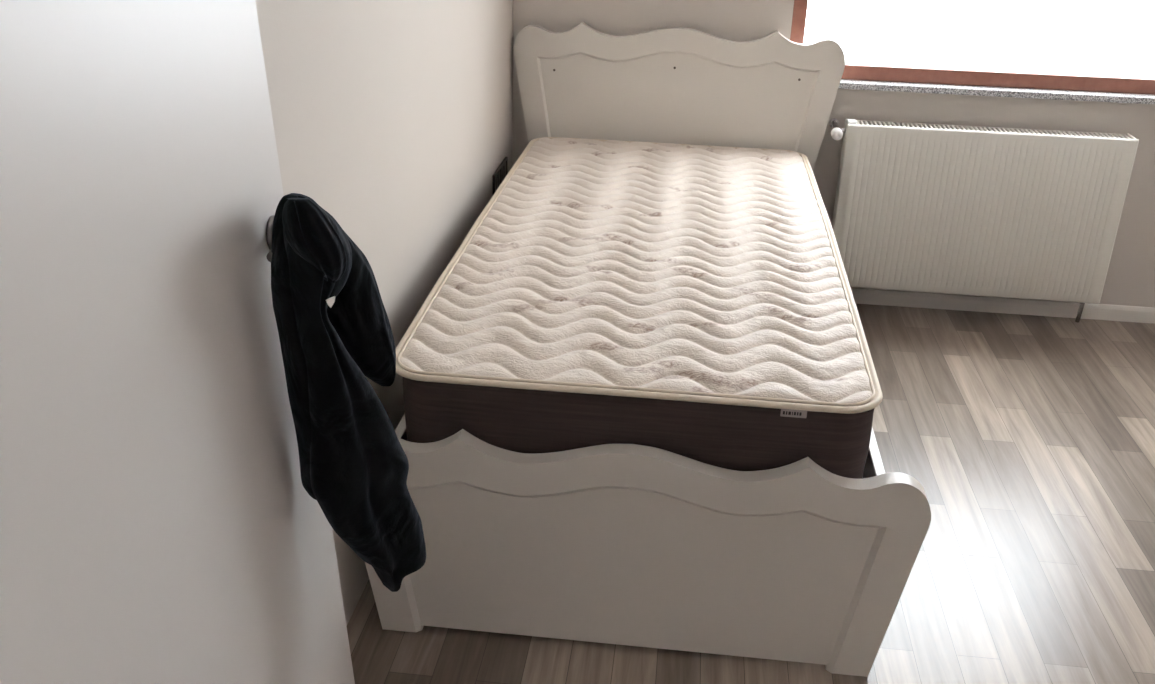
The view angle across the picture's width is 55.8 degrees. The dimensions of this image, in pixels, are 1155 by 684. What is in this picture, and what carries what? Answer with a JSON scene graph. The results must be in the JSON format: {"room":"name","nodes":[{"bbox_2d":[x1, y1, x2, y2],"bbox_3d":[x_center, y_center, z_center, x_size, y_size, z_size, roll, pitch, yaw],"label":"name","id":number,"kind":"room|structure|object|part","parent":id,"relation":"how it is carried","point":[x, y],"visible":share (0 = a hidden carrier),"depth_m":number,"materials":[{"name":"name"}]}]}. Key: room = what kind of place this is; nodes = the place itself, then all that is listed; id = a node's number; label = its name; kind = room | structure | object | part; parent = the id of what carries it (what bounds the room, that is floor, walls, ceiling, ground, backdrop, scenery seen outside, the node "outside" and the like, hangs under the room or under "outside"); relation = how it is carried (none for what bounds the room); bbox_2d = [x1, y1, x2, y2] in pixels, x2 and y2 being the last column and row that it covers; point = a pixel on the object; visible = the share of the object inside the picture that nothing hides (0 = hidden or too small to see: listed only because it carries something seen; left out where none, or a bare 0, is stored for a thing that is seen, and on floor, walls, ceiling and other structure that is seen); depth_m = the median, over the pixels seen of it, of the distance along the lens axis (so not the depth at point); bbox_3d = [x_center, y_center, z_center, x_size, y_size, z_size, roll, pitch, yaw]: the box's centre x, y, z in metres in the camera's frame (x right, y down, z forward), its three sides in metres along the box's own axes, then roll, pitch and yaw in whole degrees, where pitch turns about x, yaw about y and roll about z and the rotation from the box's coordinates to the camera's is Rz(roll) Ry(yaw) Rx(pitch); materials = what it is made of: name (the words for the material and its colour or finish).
{"room":"bedroom","nodes":[
{"label":"bedroom","id":0,"kind":"room"},
{"bbox_2d":[255,0,512,625],"bbox_3d":[-0.515,-0.552,1.943,0.100,2.680,4.760,4,24,5],"label":"wall","id":1,"kind":"structure","parent":0,"point":[394,117],"depth_m":2.52,"materials":[{"name":"white paint"}]},
{"bbox_2d":[0,0,354,683],"bbox_3d":[-0.468,0.036,1.194,0.165,2.050,0.862,3,24,3],"label":"door","id":2,"kind":"structure","parent":1,"relation":"in","point":[159,524],"depth_m":1.14,"materials":[{"name":"grey laminate"}]},
{"bbox_3d":[-0.403,-0.136,1.476,0.042,0.052,0.117,0,24,5],"label":"handle","id":3,"kind":"part","parent":2,"relation":"part of","materials":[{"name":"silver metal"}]},
{"bbox_2d":[271,193,425,591],"bbox_3d":[-0.330,0.086,1.580,0.144,0.666,0.229,16,28,29],"label":"jacket","id":4,"kind":"object","parent":2,"relation":"hanging from","point":[334,328],"visible":1,"depth_m":1.53,"materials":[{"name":"black fabric"}]},
{"bbox_2d":[282,198,346,282],"bbox_3d":[-0.336,-0.129,1.393,0.077,0.121,0.077,4,24,5],"label":"hood","id":5,"kind":"object","parent":4,"relation":"attached to","point":[314,250],"depth_m":1.38,"materials":[{"name":"black fabric"}]},
{"bbox_2d":[492,157,507,195],"bbox_3d":[-0.277,-0.590,3.912,0.009,0.088,0.260,4,24,5],"label":"wall socket","id":6,"kind":"object","parent":1,"relation":"attached to","point":[501,172],"visible":0.67,"depth_m":3.88,"materials":[{"name":"brown plastic"}]},
{"bbox_2d":[347,303,1154,683],"bbox_3d":[1.028,0.781,2.256,3.300,0.080,4.600,4,24,5],"label":"floor","id":7,"kind":"structure","parent":0,"point":[1028,440],"depth_m":2.80,"materials":[{"name":"grey laminate"}]},
{"bbox_2d":[365,22,930,676],"bbox_3d":[0.227,-0.229,3.116,1.182,1.018,2.154,4,24,5],"label":"bed","id":8,"kind":"object","parent":7,"relation":"on","point":[803,561],"visible":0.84,"depth_m":2.28,"materials":[{"name":"beige wood"}]},
{"bbox_3d":[-0.292,-0.063,3.254,0.022,0.230,2.071,4,24,5],"label":"rail","id":9,"kind":"part","parent":8,"relation":"part of","materials":[{"name":"white wood"}]},
{"bbox_2d":[396,137,882,478],"bbox_3d":[0.213,-0.200,3.130,1.025,0.286,2.071,4,24,5],"label":"mattress","id":10,"kind":"object","parent":8,"relation":"on","point":[695,302],"visible":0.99,"depth_m":2.47,"materials":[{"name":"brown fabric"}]},
{"bbox_3d":[0.101,0.466,2.280,1.006,0.398,0.026,4,24,5],"label":"panel","id":11,"kind":"part","parent":8,"relation":"part of","materials":[{"name":"beige wood"}]},
{"bbox_3d":[0.101,0.435,2.263,1.182,0.496,0.041,4,24,5],"label":"footboard","id":12,"kind":"part","parent":8,"relation":"part of","materials":[{"name":"beige wood"}]},
{"bbox_3d":[0.348,-0.734,4.040,1.006,0.676,0.023,4,24,5],"label":"panel","id":13,"kind":"part","parent":8,"relation":"part of","materials":[{"name":"beige wood"}]},
{"bbox_3d":[0.346,-0.655,4.075,1.182,1.017,0.040,4,24,5],"label":"headboard","id":14,"kind":"part","parent":8,"relation":"part of","materials":[{"name":"beige wood"}]},
{"bbox_3d":[0.735,0.011,3.160,0.022,0.230,2.071,4,24,5],"label":"rail","id":15,"kind":"part","parent":8,"relation":"part of","materials":[{"name":"white wood"}]},
{"bbox_2d":[512,0,1154,306],"bbox_3d":[1.327,-1.344,3.841,3.100,2.680,0.260,4,24,5],"label":"wall","id":16,"kind":"structure","parent":0,"point":[1130,278],"depth_m":3.92,"materials":[{"name":"white paint"}]},
{"bbox_2d":[790,0,1154,94],"bbox_3d":[1.524,-1.519,3.662,1.500,1.303,0.060,4,24,5],"label":"window","id":17,"kind":"structure","parent":16,"relation":"in","point":[852,71],"depth_m":3.89,"materials":[{"name":"red wood"}]},
{"bbox_2d":[829,118,1138,322],"bbox_3d":[1.419,-0.434,4.008,1.046,0.729,0.148,4,24,5],"label":"radiator","id":18,"kind":"object","parent":16,"relation":"attached to","point":[987,213],"visible":0.98,"depth_m":3.92,"materials":[{"name":"white metal"}]},
{"bbox_3d":[0.923,-0.740,3.876,0.040,0.040,0.042,4,24,5],"label":"thermostat knob","id":19,"kind":"part","parent":18,"relation":"part of","materials":[{"name":"white plastic"}]},
{"bbox_2d":[856,120,1130,138],"bbox_3d":[1.454,-0.750,3.858,0.965,0.007,0.082,4,24,5],"label":"grille","id":20,"kind":"object","parent":18,"relation":"attached to","point":[875,129],"depth_m":3.84,"materials":[{"name":"white metal"}]},
{"bbox_2d":[838,79,1154,103],"bbox_3d":[1.513,-0.942,3.994,1.560,0.022,0.325,4,24,5],"label":"windowsill","id":21,"kind":"structure","parent":16,"relation":"attached to","point":[844,83],"depth_m":3.86,"materials":[{"name":"grey stone"}]},
{"bbox_2d":[851,288,1154,323],"bbox_3d":[1.276,-0.167,4.219,3.100,0.060,0.014,4,24,5],"label":"baseboard","id":22,"kind":"structure","parent":16,"relation":"attached to","point":[1109,312],"depth_m":4.18,"materials":[{"name":"beige"}]}
]}

